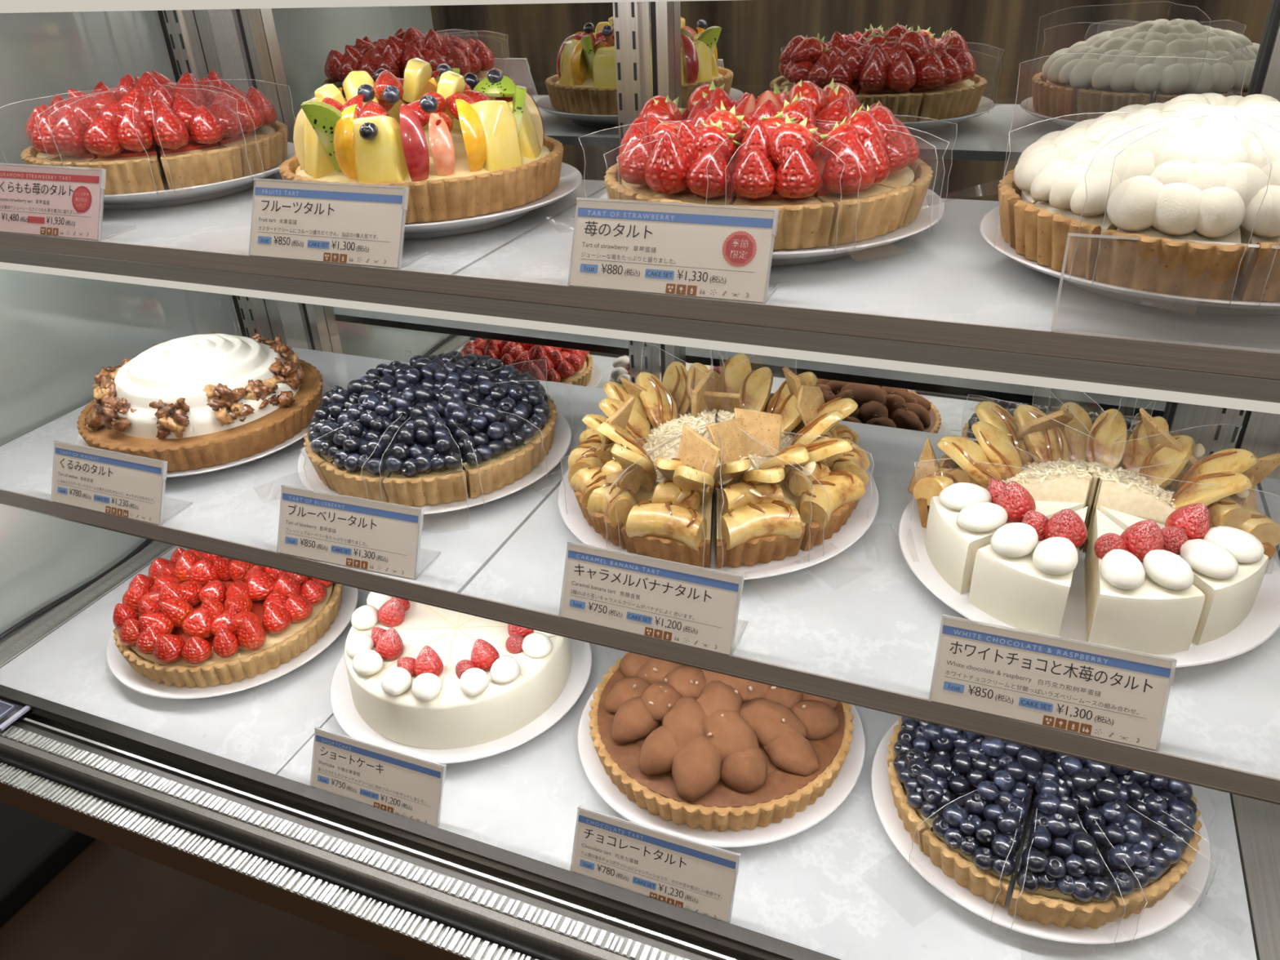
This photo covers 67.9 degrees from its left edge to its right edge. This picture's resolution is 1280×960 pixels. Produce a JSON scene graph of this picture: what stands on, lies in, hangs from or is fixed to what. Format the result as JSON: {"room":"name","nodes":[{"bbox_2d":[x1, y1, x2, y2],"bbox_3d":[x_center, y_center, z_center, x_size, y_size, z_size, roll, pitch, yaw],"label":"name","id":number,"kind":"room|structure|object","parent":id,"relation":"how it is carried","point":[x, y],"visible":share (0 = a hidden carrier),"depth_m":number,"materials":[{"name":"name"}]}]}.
{"room":"food shop","nodes":[
{"label":"food shop","id":0,"kind":"room"},
{"bbox_2d":[0,838,408,959],"bbox_3d":[0.198,1.135,1.053,9.000,0.030,8.250,9,32,20],"label":"floor","id":1,"kind":"structure","parent":0,"point":[109,902],"depth_m":1.70,"materials":[{"name":"brown wood"}]},
{"bbox_2d":[0,801,94,926],"bbox_3d":[-1.269,0.738,1.766,0.300,0.060,0.390,9,32,20],"label":"box","id":2,"kind":"object","parent":1,"relation":"on","point":[34,849],"visible":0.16,"depth_m":1.78,"materials":[{"name":"black"}]},
{"bbox_2d":[0,0,1275,959],"bbox_3d":[-0.048,0.157,1.055,1.484,1.680,0.671,9,32,20],"label":"display case","id":3,"kind":"object","parent":1,"relation":"on","point":[975,83],"visible":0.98,"depth_m":1.01,"materials":[{"name":"grey metal"}]},
{"bbox_2d":[0,697,31,730],"bbox_3d":[-0.767,0.263,1.107,0.123,0.006,0.040,9,32,20],"label":"control panel","id":4,"kind":"object","parent":3,"relation":"on","point":[10,711],"visible":1,"depth_m":1.09,"materials":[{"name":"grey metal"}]},
{"bbox_2d":[0,538,152,640],"bbox_3d":[-0.722,0.109,1.334,0.007,0.032,0.586,9,32,20],"label":"cable","id":5,"kind":"object","parent":3,"relation":"on","point":[39,612],"visible":0.47,"depth_m":1.26,"materials":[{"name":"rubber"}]},
{"bbox_2d":[0,546,370,774],"bbox_3d":[-0.482,0.150,1.298,0.440,0.018,0.562,9,32,20],"label":"shelf","id":6,"kind":"object","parent":3,"relation":"on","point":[264,726],"visible":0.17,"depth_m":1.10,"materials":[{"name":"stone"}]},
{"bbox_2d":[106,584,358,698],"bbox_3d":[-0.511,0.180,1.210,0.300,0.020,0.300,9,32,20],"label":"plate","id":7,"kind":"object","parent":6,"relation":"on","point":[118,665],"visible":0.3,"depth_m":1.12,"materials":[{"name":"white ceramic"}]},
{"bbox_2d":[112,547,342,688],"bbox_3d":[-0.512,0.138,1.185,0.270,0.091,0.271,13,33,25],"label":"tart","id":8,"kind":"object","parent":7,"relation":"on","point":[199,619],"visible":0.73,"depth_m":1.12,"materials":[{"name":"food"}]},
{"bbox_2d":[155,8,332,352],"bbox_3d":[-0.552,-0.368,1.370,0.152,0.816,0.027,9,32,20],"label":"upright","id":9,"kind":"object","parent":3,"relation":"attached to","point":[232,43],"visible":0.23,"depth_m":1.25,"materials":[{"name":"silver metal"}]},
{"bbox_2d":[277,643,711,871],"bbox_3d":[-0.066,0.219,1.145,0.452,0.018,0.562,9,32,20],"label":"shelf","id":10,"kind":"object","parent":3,"relation":"on","point":[526,799],"visible":0.21,"depth_m":0.96,"materials":[{"name":"stone"}]},
{"bbox_2d":[311,728,443,826],"bbox_3d":[-0.262,0.294,0.957,0.154,0.062,0.046,9,32,20],"label":"price sign","id":11,"kind":"object","parent":10,"relation":"on","point":[401,784],"visible":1,"depth_m":0.95,"materials":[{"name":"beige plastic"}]},
{"bbox_2d":[329,638,591,764],"bbox_3d":[-0.205,0.224,1.110,0.300,0.020,0.300,9,32,20],"label":"plate","id":12,"kind":"object","parent":10,"relation":"on","point":[344,711],"visible":0.22,"depth_m":1.03,"materials":[{"name":"white ceramic"}]},
{"bbox_2d":[344,591,572,749],"bbox_3d":[-0.207,0.180,1.085,0.252,0.093,0.252,-27,38,-36],"label":"shortcake","id":13,"kind":"object","parent":12,"relation":"on","point":[420,675],"visible":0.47,"depth_m":1.01,"materials":[{"name":"food"}]},
{"bbox_2d":[572,808,737,922],"bbox_3d":[0.014,0.340,0.856,0.154,0.062,0.046,9,32,20],"label":"price sign","id":14,"kind":"object","parent":10,"relation":"on","point":[691,876],"visible":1,"depth_m":0.85,"materials":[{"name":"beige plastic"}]},
{"bbox_2d":[577,680,865,847],"bbox_3d":[0.084,0.270,1.007,0.300,0.020,0.300,9,32,20],"label":"plate","id":15,"kind":"object","parent":10,"relation":"on","point":[842,785],"visible":0.23,"depth_m":0.92,"materials":[{"name":"white ceramic"}]},
{"bbox_2d":[588,652,853,831],"bbox_3d":[0.083,0.228,0.983,0.274,0.090,0.274,1,30,7],"label":"tart","id":16,"kind":"object","parent":15,"relation":"on","point":[695,748],"visible":0.72,"depth_m":0.92,"materials":[{"name":"food"}]},
{"bbox_2d":[0,231,1279,413],"bbox_3d":[-0.103,-0.149,0.768,1.466,0.038,0.041,9,32,20],"label":"shelf rail","id":17,"kind":"object","parent":3,"relation":"attached to","point":[1245,380],"visible":1,"depth_m":0.69,"materials":[{"name":"silver metal"}]},
{"bbox_2d":[0,171,606,274],"bbox_3d":[-0.404,-0.291,1.011,0.679,0.011,0.333,9,32,20],"label":"shelf board","id":18,"kind":"object","parent":17,"relation":"on","point":[224,224],"visible":0.25,"depth_m":0.90,"materials":[{"name":"stone"}]},
{"bbox_2d":[0,164,102,239],"bbox_3d":[-0.571,-0.272,0.919,0.154,0.062,0.046,9,32,19],"label":"price sign","id":19,"kind":"object","parent":18,"relation":"on","point":[42,201],"visible":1,"depth_m":0.91,"materials":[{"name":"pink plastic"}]},
{"bbox_2d":[100,142,295,208],"bbox_3d":[-0.532,-0.345,1.078,0.300,0.026,0.300,9,32,20],"label":"plate","id":20,"kind":"object","parent":18,"relation":"on","point":[168,197],"visible":0.25,"depth_m":0.99,"materials":[{"name":"white ceramic"}]},
{"bbox_2d":[20,82,137,166],"bbox_3d":[-0.591,-0.371,1.020,0.149,0.094,0.077,-8,30,-9],"label":"slice","id":21,"kind":"object","parent":20,"relation":"on","point":[74,95],"visible":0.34,"depth_m":1.00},
{"bbox_2d":[25,76,133,168],"bbox_3d":[-0.579,-0.365,1.002,0.078,0.100,0.134,9,32,20],"label":"slice","id":22,"kind":"object","parent":20,"relation":"on","point":[64,135],"visible":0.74,"depth_m":0.96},
{"bbox_2d":[48,73,137,113],"bbox_3d":[-0.606,-0.396,1.058,0.134,0.101,0.080,9,32,20],"label":"slice","id":23,"kind":"object","parent":20,"relation":"on","point":[58,100],"visible":0.14,"depth_m":1.04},
{"bbox_2d":[75,80,166,195],"bbox_3d":[-0.541,-0.357,0.991,0.077,0.094,0.143,-11,31,-14],"label":"slice","id":24,"kind":"object","parent":20,"relation":"on","point":[129,161],"visible":0.86,"depth_m":0.95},
{"bbox_2d":[135,71,242,189],"bbox_3d":[-0.494,-0.366,0.995,0.134,0.102,0.078,20,37,34],"label":"slice","id":25,"kind":"object","parent":20,"relation":"on","point":[187,134],"visible":0.98,"depth_m":0.97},
{"bbox_2d":[150,70,288,161],"bbox_3d":[-0.472,-0.416,1.080,0.134,0.103,0.077,-8,30,-10],"label":"slice","id":26,"kind":"object","parent":20,"relation":"on","point":[209,90],"visible":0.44,"depth_m":1.06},
{"bbox_2d":[171,71,283,177],"bbox_3d":[-0.464,-0.394,1.042,0.136,0.101,0.078,9,32,20],"label":"slice","id":27,"kind":"object","parent":20,"relation":"on","point":[239,117],"visible":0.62,"depth_m":1.02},
{"bbox_2d":[191,70,271,126],"bbox_3d":[-0.490,-0.422,1.100,0.079,0.095,0.134,9,32,20],"label":"slice","id":28,"kind":"object","parent":20,"relation":"on","point":[213,76],"visible":0.07,"depth_m":1.08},
{"bbox_2d":[250,180,404,267],"bbox_3d":[-0.261,-0.220,0.805,0.154,0.062,0.046,9,32,19],"label":"price sign","id":29,"kind":"object","parent":18,"relation":"on","point":[326,223],"visible":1,"depth_m":0.80,"materials":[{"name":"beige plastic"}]},
{"bbox_2d":[400,162,582,239],"bbox_3d":[-0.205,-0.277,0.934,0.300,0.026,0.300,9,32,20],"label":"plate","id":30,"kind":"object","parent":18,"relation":"on","point":[571,178],"visible":0.22,"depth_m":0.85,"materials":[{"name":"white ceramic"}]},
{"bbox_2d":[278,57,564,223],"bbox_3d":[-0.208,-0.333,0.901,0.268,0.117,0.267,1,30,7],"label":"tart","id":31,"kind":"object","parent":30,"relation":"on","point":[459,146],"visible":0.94,"depth_m":0.83,"materials":[{"name":"food"}]},
{"bbox_2d":[454,187,1279,352],"bbox_3d":[0.225,-0.186,0.779,0.670,0.011,0.333,9,32,20],"label":"shelf board","id":32,"kind":"object","parent":17,"relation":"on","point":[947,271],"visible":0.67,"depth_m":0.69,"materials":[{"name":"stone"}]},
{"bbox_2d":[569,200,775,302],"bbox_3d":[0.024,-0.172,0.700,0.154,0.062,0.046,9,32,19],"label":"price sign","id":33,"kind":"object","parent":32,"relation":"on","point":[710,252],"visible":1,"depth_m":0.69,"materials":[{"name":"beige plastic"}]},
{"bbox_2d":[595,188,945,266],"bbox_3d":[0.107,-0.229,0.826,0.300,0.026,0.300,9,32,20],"label":"plate","id":34,"kind":"object","parent":32,"relation":"on","point":[932,210],"visible":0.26,"depth_m":0.74,"materials":[{"name":"white ceramic"}]},
{"bbox_2d":[604,110,755,203],"bbox_3d":[0.041,-0.257,0.780,0.138,0.085,0.078,-7,30,-7],"label":"slice","id":35,"kind":"object","parent":34,"relation":"on","point":[635,151],"visible":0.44,"depth_m":0.76,"materials":[{"name":"red food"}]},
{"bbox_2d":[605,93,755,185],"bbox_3d":[0.039,-0.284,0.820,0.134,0.093,0.079,9,32,20],"label":"slice","id":36,"kind":"object","parent":34,"relation":"on","point":[661,107],"visible":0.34,"depth_m":0.82,"materials":[{"name":"red food"}]},
{"bbox_2d":[635,99,755,208],"bbox_3d":[0.052,-0.249,0.756,0.077,0.096,0.134,12,33,24],"label":"slice","id":37,"kind":"object","parent":34,"relation":"on","point":[692,167],"visible":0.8,"depth_m":0.72,"materials":[{"name":"red food"}]},
{"bbox_2d":[681,80,741,119],"bbox_3d":[0.074,-0.310,0.860,0.134,0.096,0.078,23,38,37],"label":"slice","id":38,"kind":"object","parent":34,"relation":"on","point":[705,95],"visible":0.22,"depth_m":0.83,"materials":[{"name":"red food"}]},
{"bbox_2d":[737,89,783,110],"bbox_3d":[0.119,-0.313,0.863,0.077,0.095,0.134,-7,30,-8],"label":"slice","id":39,"kind":"object","parent":34,"relation":"on","point":[766,95],"visible":0.12,"depth_m":0.79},
{"bbox_2d":[758,84,787,104],"bbox_3d":[0.156,-0.303,0.841,0.078,0.096,0.134,14,34,26],"label":"slice","id":40,"kind":"object","parent":34,"relation":"on","point":[782,95],"visible":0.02,"depth_m":0.80,"materials":[{"name":"red food"}]},
{"bbox_2d":[725,99,835,250],"bbox_3d":[0.091,-0.238,0.737,0.077,0.092,0.134,-7,30,-8],"label":"slice","id":41,"kind":"object","parent":34,"relation":"on","point":[775,171],"visible":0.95,"depth_m":0.70,"materials":[{"name":"red food"}]},
{"bbox_2d":[777,93,914,245],"bbox_3d":[0.155,-0.252,0.751,0.078,0.097,0.134,-14,32,-19],"label":"slice","id":42,"kind":"object","parent":34,"relation":"on","point":[851,158],"visible":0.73,"depth_m":0.71,"materials":[{"name":"red food"}]},
{"bbox_2d":[786,77,927,175],"bbox_3d":[0.172,-0.296,0.821,0.134,0.103,0.078,-5,30,-4],"label":"slice","id":43,"kind":"object","parent":34,"relation":"on","point":[809,91],"visible":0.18,"depth_m":0.79,"materials":[{"name":"red food"}]},
{"bbox_2d":[815,96,933,226],"bbox_3d":[0.172,-0.265,0.779,0.134,0.090,0.079,9,32,20],"label":"slice","id":44,"kind":"object","parent":34,"relation":"on","point":[902,151],"visible":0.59,"depth_m":0.76,"materials":[{"name":"red food"}]},
{"bbox_2d":[979,205,1279,315],"bbox_3d":[0.405,-0.168,0.697,0.300,0.026,0.300,9,32,20],"label":"plate","id":45,"kind":"object","parent":32,"relation":"on","point":[989,225],"visible":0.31,"depth_m":0.62,"materials":[{"name":"white ceramic"}]},
{"bbox_2d":[997,99,1201,247],"bbox_3d":[0.333,-0.222,0.687,0.137,0.097,0.087,9,32,20],"label":"slice","id":46,"kind":"object","parent":45,"relation":"on","point":[1069,144],"visible":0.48,"depth_m":0.68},
{"bbox_2d":[1007,93,1210,196],"bbox_3d":[0.360,-0.245,0.722,0.084,0.099,0.137,-22,35,-30],"label":"slice","id":47,"kind":"object","parent":45,"relation":"on","point":[1125,111],"visible":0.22,"depth_m":0.70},
{"bbox_2d":[1012,102,1213,279],"bbox_3d":[0.333,-0.202,0.650,0.137,0.098,0.083,-11,31,-15],"label":"slice","id":48,"kind":"object","parent":45,"relation":"on","point":[1061,232],"visible":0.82,"depth_m":0.63,"materials":[{"name":"food"}]},
{"bbox_2d":[1095,105,1270,300],"bbox_3d":[0.356,-0.182,0.614,0.085,0.098,0.137,18,36,32],"label":"slice","id":49,"kind":"object","parent":45,"relation":"on","point":[1178,233],"visible":1,"depth_m":0.58,"materials":[{"name":"food"}]},
{"bbox_2d":[1163,93,1227,106],"bbox_3d":[0.402,-0.252,0.732,0.083,0.098,0.137,-2,30,1],"label":"slice","id":50,"kind":"object","parent":45,"relation":"on","point":[1215,100],"visible":0.02,"depth_m":0.66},
{"bbox_2d":[1226,95,1243,106],"bbox_3d":[0.446,-0.246,0.720,0.083,0.097,0.137,17,35,30],"label":"slice","id":51,"kind":"object","parent":45,"relation":"on","point":[1232,100],"visible":0.03,"depth_m":0.66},
{"bbox_2d":[1233,93,1279,106],"bbox_3d":[0.471,-0.229,0.686,0.137,0.099,0.085,-12,31,-16],"label":"slice","id":52,"kind":"object","parent":45,"relation":"on","point":[1255,98],"visible":0.09,"depth_m":0.65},
{"bbox_2d":[1234,102,1279,302],"bbox_3d":[0.406,-0.180,0.606,0.084,0.099,0.137,0,30,4],"label":"slice","id":53,"kind":"object","parent":45,"relation":"on","point":[1259,280],"visible":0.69,"depth_m":0.57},
{"bbox_2d":[1258,101,1279,121],"bbox_3d":[0.445,-0.189,0.618,0.081,0.099,0.137,-23,36,-31],"label":"slice","id":54,"kind":"object","parent":45,"relation":"on","point":[1274,106],"visible":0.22,"depth_m":0.62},
{"bbox_2d":[0,488,1279,804],"bbox_3d":[-0.115,0.107,0.852,1.466,0.021,0.041,9,32,20],"label":"shelf rail","id":55,"kind":"object","parent":3,"relation":"attached to","point":[1178,768],"visible":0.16,"depth_m":0.77,"materials":[{"name":"silver metal"}]},
{"bbox_2d":[0,346,608,592],"bbox_3d":[-0.396,-0.052,1.142,0.679,0.011,0.440,9,32,20],"label":"shelf board","id":56,"kind":"object","parent":55,"relation":"on","point":[242,504],"visible":0.25,"depth_m":1.01,"materials":[{"name":"stone"}]},
{"bbox_2d":[52,442,164,524],"bbox_3d":[-0.551,-0.002,0.995,0.154,0.062,0.046,9,32,20],"label":"price sign","id":57,"kind":"object","parent":56,"relation":"on","point":[108,482],"visible":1,"depth_m":0.99,"materials":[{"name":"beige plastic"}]},
{"bbox_2d":[75,381,330,477],"bbox_3d":[-0.516,-0.068,1.147,0.291,0.020,0.291,9,32,20],"label":"plate","id":58,"kind":"object","parent":56,"relation":"on","point":[80,442],"visible":0.09,"depth_m":1.05,"materials":[{"name":"white ceramic"}]},
{"bbox_2d":[76,332,323,471],"bbox_3d":[-0.518,-0.113,1.121,0.273,0.098,0.272,-18,33,-25],"label":"tart","id":59,"kind":"object","parent":58,"relation":"on","point":[194,402],"visible":1,"depth_m":1.06,"materials":[{"name":"food"}]},
{"bbox_2d":[278,487,420,578],"bbox_3d":[-0.270,0.044,0.893,0.154,0.062,0.046,8,32,18],"label":"price sign","id":60,"kind":"object","parent":56,"relation":"on","point":[374,536],"visible":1,"depth_m":0.89,"materials":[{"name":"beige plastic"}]},
{"bbox_2d":[297,408,571,515],"bbox_3d":[-0.226,-0.033,1.064,0.300,0.020,0.300,9,32,20],"label":"plate","id":61,"kind":"object","parent":56,"relation":"on","point":[308,475],"visible":0.18,"depth_m":1.00,"materials":[{"name":"white ceramic"}]},
{"bbox_2d":[303,389,415,488],"bbox_3d":[-0.303,-0.059,1.027,0.135,0.081,0.078,-25,37,-34],"label":"slice","id":62,"kind":"object","parent":61,"relation":"on","point":[318,439],"visible":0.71,"depth_m":0.99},
{"bbox_2d":[306,374,417,431],"bbox_3d":[-0.301,-0.072,1.045,0.135,0.085,0.078,9,32,20],"label":"slice","id":63,"kind":"object","parent":61,"relation":"on","point":[381,386],"visible":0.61,"depth_m":1.03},
{"bbox_2d":[320,388,418,505],"bbox_3d":[-0.268,-0.043,0.992,0.079,0.084,0.135,9,32,20],"label":"slice","id":64,"kind":"object","parent":61,"relation":"on","point":[358,470],"visible":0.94,"depth_m":0.96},
{"bbox_2d":[365,360,422,387],"bbox_3d":[-0.292,-0.095,1.082,0.078,0.087,0.135,-15,32,-21],"label":"slice","id":65,"kind":"object","parent":61,"relation":"on","point":[396,369],"visible":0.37,"depth_m":1.07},
{"bbox_2d":[382,386,467,506],"bbox_3d":[-0.204,-0.038,0.977,0.078,0.088,0.135,3,30,9],"label":"slice","id":66,"kind":"object","parent":61,"relation":"on","point":[424,464],"visible":1,"depth_m":0.94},
{"bbox_2d":[409,351,462,390],"bbox_3d":[-0.251,-0.109,1.104,0.077,0.087,0.135,2,30,9],"label":"slice","id":67,"kind":"object","parent":61,"relation":"on","point":[427,366],"visible":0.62,"depth_m":1.07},
{"bbox_2d":[434,353,520,389],"bbox_3d":[-0.188,-0.103,1.091,0.079,0.085,0.135,9,32,20],"label":"slice","id":68,"kind":"object","parent":61,"relation":"on","point":[474,363],"visible":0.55,"depth_m":1.08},
{"bbox_2d":[432,388,533,497],"bbox_3d":[-0.186,-0.042,0.985,0.135,0.085,0.078,16,35,29],"label":"slice","id":69,"kind":"object","parent":61,"relation":"on","point":[493,458],"visible":0.98,"depth_m":0.96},
{"bbox_2d":[439,364,555,423],"bbox_3d":[-0.153,-0.084,1.056,0.135,0.084,0.078,-25,37,-33],"label":"slice","id":70,"kind":"object","parent":61,"relation":"on","point":[508,375],"visible":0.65,"depth_m":1.05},
{"bbox_2d":[441,377,556,468],"bbox_3d":[-0.155,-0.074,1.037,0.135,0.085,0.078,9,32,20],"label":"slice","id":71,"kind":"object","parent":61,"relation":"on","point":[514,406],"visible":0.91,"depth_m":1.01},
{"bbox_2d":[460,415,1279,778],"bbox_3d":[0.233,0.053,0.911,0.670,0.011,0.440,9,32,20],"label":"shelf board","id":72,"kind":"object","parent":55,"relation":"on","point":[860,614],"visible":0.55,"depth_m":0.79,"materials":[{"name":"stone"}]},
{"bbox_2d":[560,543,740,654],"bbox_3d":[0.009,0.092,0.788,0.154,0.062,0.046,9,32,20],"label":"price sign","id":73,"kind":"object","parent":72,"relation":"on","point":[695,607],"visible":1,"depth_m":0.78,"materials":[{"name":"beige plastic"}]},
{"bbox_2d":[557,416,879,580],"bbox_3d":[0.077,0.015,0.959,0.318,0.020,0.318,9,32,20],"label":"plate","id":74,"kind":"object","parent":72,"relation":"on","point":[862,517],"visible":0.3,"depth_m":0.88,"materials":[{"name":"white ceramic"}]},
{"bbox_2d":[569,422,707,549],"bbox_3d":[-0.005,-0.014,0.906,0.082,0.101,0.142,22,38,36],"label":"slice","id":75,"kind":"object","parent":74,"relation":"on","point":[606,496],"visible":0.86,"depth_m":0.87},
{"bbox_2d":[568,396,711,492],"bbox_3d":[-0.010,-0.029,0.925,0.143,0.107,0.085,9,32,20],"label":"slice","id":76,"kind":"object","parent":74,"relation":"on","point":[594,448],"visible":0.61,"depth_m":0.92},
{"bbox_2d":[586,371,713,434],"bbox_3d":[0.019,-0.064,0.989,0.146,0.102,0.083,9,32,20],"label":"slice","id":77,"kind":"object","parent":74,"relation":"on","point":[654,402],"visible":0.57,"depth_m":0.97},
{"bbox_2d":[621,424,720,568],"bbox_3d":[0.053,0.004,0.858,0.080,0.112,0.147,18,36,32],"label":"slice","id":78,"kind":"object","parent":74,"relation":"on","point":[675,526],"visible":0.98,"depth_m":0.83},
{"bbox_2d":[662,360,723,488],"bbox_3d":[0.046,-0.074,0.996,0.080,0.111,0.146,-3,30,-1],"label":"slice","id":79,"kind":"object","parent":74,"relation":"on","point":[686,388],"visible":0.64,"depth_m":0.99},
{"bbox_2d":[702,353,773,422],"bbox_3d":[0.106,-0.067,0.994,0.082,0.096,0.142,9,32,20],"label":"slice","id":80,"kind":"object","parent":74,"relation":"on","point":[742,388],"visible":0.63,"depth_m":0.98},
{"bbox_2d":[705,417,805,568],"bbox_3d":[0.103,0.005,0.866,0.080,0.100,0.146,-3,30,-1],"label":"slice","id":81,"kind":"object","parent":74,"relation":"on","point":[755,525],"visible":0.98,"depth_m":0.83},
{"bbox_2d":[720,366,849,439],"bbox_3d":[0.151,-0.055,0.954,0.142,0.111,0.080,-28,38,-37],"label":"slice","id":82,"kind":"object","parent":74,"relation":"on","point":[783,402],"visible":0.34,"depth_m":0.95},
{"bbox_2d":[733,408,865,551],"bbox_3d":[0.131,-0.002,0.873,0.146,0.101,0.083,9,32,20],"label":"slice","id":83,"kind":"object","parent":74,"relation":"on","point":[824,500],"visible":0.71,"depth_m":0.86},
{"bbox_2d":[779,384,870,510],"bbox_3d":[0.161,-0.040,0.935,0.143,0.103,0.084,9,32,20],"label":"slice","id":84,"kind":"object","parent":74,"relation":"on","point":[819,417],"visible":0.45,"depth_m":0.91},
{"bbox_2d":[931,617,1172,749],"bbox_3d":[0.293,0.140,0.684,0.154,0.062,0.046,9,32,19],"label":"price sign","id":85,"kind":"object","parent":72,"relation":"on","point":[1098,691],"visible":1,"depth_m":0.68,"materials":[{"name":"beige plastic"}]},
{"bbox_2d":[898,497,1279,667],"bbox_3d":[0.389,0.068,0.841,0.312,0.020,0.312,9,32,20],"label":"plate","id":86,"kind":"object","parent":72,"relation":"on","point":[1263,620],"visible":0.28,"depth_m":0.77,"materials":[{"name":"white ceramic"}]},
{"bbox_2d":[907,421,1090,528],"bbox_3d":[0.327,-0.006,0.874,0.149,0.093,0.080,9,32,20],"label":"slice","id":87,"kind":"object","parent":86,"relation":"on","point":[996,456],"visible":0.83,"depth_m":0.85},
{"bbox_2d":[924,478,1084,595],"bbox_3d":[0.309,0.028,0.821,0.126,0.089,0.075,-14,32,-19],"label":"cake slice","id":88,"kind":"object","parent":86,"relation":"on","point":[963,519],"visible":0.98,"depth_m":0.79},
{"bbox_2d":[968,506,1087,639],"bbox_3d":[0.323,0.052,0.778,0.074,0.089,0.126,15,34,27],"label":"cake slice","id":89,"kind":"object","parent":86,"relation":"on","point":[1022,580],"visible":1,"depth_m":0.74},
{"bbox_2d":[973,400,1092,507],"bbox_3d":[0.376,-0.021,0.884,0.081,0.105,0.142,-17,33,-23],"label":"slice","id":90,"kind":"object","parent":86,"relation":"on","point":[1037,438],"visible":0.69,"depth_m":0.88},
{"bbox_2d":[1059,401,1127,551],"bbox_3d":[0.410,-0.012,0.879,0.081,0.092,0.144,9,32,20],"label":"slice","id":91,"kind":"object","parent":86,"relation":"on","point":[1099,446],"visible":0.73,"depth_m":0.87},
{"bbox_2d":[1082,407,1204,552],"bbox_3d":[0.463,-0.003,0.840,0.080,0.111,0.146,21,38,35],"label":"slice","id":92,"kind":"object","parent":86,"relation":"on","point":[1152,453],"visible":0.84,"depth_m":0.84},
{"bbox_2d":[1084,508,1204,654],"bbox_3d":[0.395,0.068,0.746,0.076,0.089,0.126,9,32,20],"label":"cake slice","id":93,"kind":"object","parent":86,"relation":"on","point":[1141,597],"visible":0.99,"depth_m":0.71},
{"bbox_2d":[1084,448,1279,560],"bbox_3d":[0.476,0.015,0.824,0.152,0.095,0.088,9,32,20],"label":"slice","id":94,"kind":"object","parent":86,"relation":"on","point":[1224,481],"visible":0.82,"depth_m":0.80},
{"bbox_2d":[1099,502,1268,644],"bbox_3d":[0.418,0.062,0.753,0.126,0.089,0.076,21,37,34],"label":"cake slice","id":95,"kind":"object","parent":86,"relation":"on","point":[1228,564],"visible":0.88,"depth_m":0.72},
{"bbox_2d":[1257,477,1279,559],"bbox_3d":[0.594,0.113,0.778,0.100,0.011,0.440,9,32,20],"label":"shelf board","id":96,"kind":"object","parent":55,"relation":"on","point":[1268,488],"visible":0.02,"depth_m":0.93,"materials":[{"name":"stone"}]},
{"bbox_2d":[612,1,679,383],"bbox_3d":[0.014,-0.274,1.162,0.060,0.816,0.027,9,32,20],"label":"upright","id":97,"kind":"object","parent":3,"relation":"attached to","point":[644,31],"visible":0.23,"depth_m":1.05,"materials":[{"name":"metal"}]},
{"bbox_2d":[259,0,1275,441],"bbox_3d":[0.062,-0.305,1.144,1.466,0.975,0.009,9,32,20],"label":"mirror","id":98,"kind":"object","parent":3,"relation":"attached to","point":[975,83],"depth_m":1.03,"materials":[{"name":"clear glass"}]},
{"bbox_2d":[711,705,1257,959],"bbox_3d":[0.356,0.290,0.990,0.453,0.018,0.562,9,32,20],"label":"shelf","id":99,"kind":"object","parent":3,"relation":"on","point":[839,887],"visible":0.18,"depth_m":0.84,"materials":[{"name":"stone"}]},
{"bbox_2d":[871,719,1210,944],"bbox_3d":[0.375,0.312,0.912,0.300,0.020,0.300,9,32,20],"label":"plate","id":100,"kind":"object","parent":99,"relation":"on","point":[1183,896],"visible":0.29,"depth_m":0.82,"materials":[{"name":"white ceramic"}]},
{"bbox_2d":[886,716,1003,767],"bbox_3d":[0.314,0.255,0.925,0.135,0.083,0.078,9,32,20],"label":"slice","id":101,"kind":"object","parent":100,"relation":"on","point":[910,733],"visible":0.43,"depth_m":0.91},
{"bbox_2d":[887,736,1034,852],"bbox_3d":[0.295,0.272,0.894,0.135,0.086,0.078,-13,32,-18],"label":"slice","id":102,"kind":"object","parent":100,"relation":"on","point":[922,784],"visible":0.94,"depth_m":0.86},
{"bbox_2d":[921,747,1044,907],"bbox_3d":[0.327,0.303,0.835,0.135,0.088,0.079,-17,33,-23],"label":"slice","id":103,"kind":"object","parent":100,"relation":"on","point":[977,844],"visible":1,"depth_m":0.82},
{"bbox_2d":[1008,763,1115,928],"bbox_3d":[0.368,0.312,0.822,0.078,0.082,0.135,9,32,20],"label":"slice","id":104,"kind":"object","parent":100,"relation":"on","point":[1059,882],"visible":1,"depth_m":0.79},
{"bbox_2d":[1035,755,1188,922],"bbox_3d":[0.392,0.308,0.823,0.078,0.086,0.135,-25,36,-33],"label":"slice","id":105,"kind":"object","parent":100,"relation":"on","point":[1137,864],"visible":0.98,"depth_m":0.80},
{"bbox_2d":[1044,752,1202,871],"bbox_3d":[0.432,0.293,0.845,0.135,0.087,0.078,5,31,13],"label":"slice","id":106,"kind":"object","parent":100,"relation":"on","point":[1168,806],"visible":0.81,"depth_m":0.83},
{"bbox_2d":[1164,0,1279,479],"bbox_3d":[0.618,-0.172,0.939,0.118,0.816,0.027,9,32,20],"label":"upright","id":107,"kind":"object","parent":3,"relation":"attached to","point":[1217,429],"visible":0.09,"depth_m":0.99,"materials":[{"name":"metal"}]},
{"bbox_2d":[1229,793,1279,959],"bbox_3d":[0.607,0.335,0.894,0.086,0.016,0.570,9,32,20],"label":"display case side","id":108,"kind":"object","parent":3,"relation":"on","point":[1256,822],"visible":0.25,"depth_m":0.86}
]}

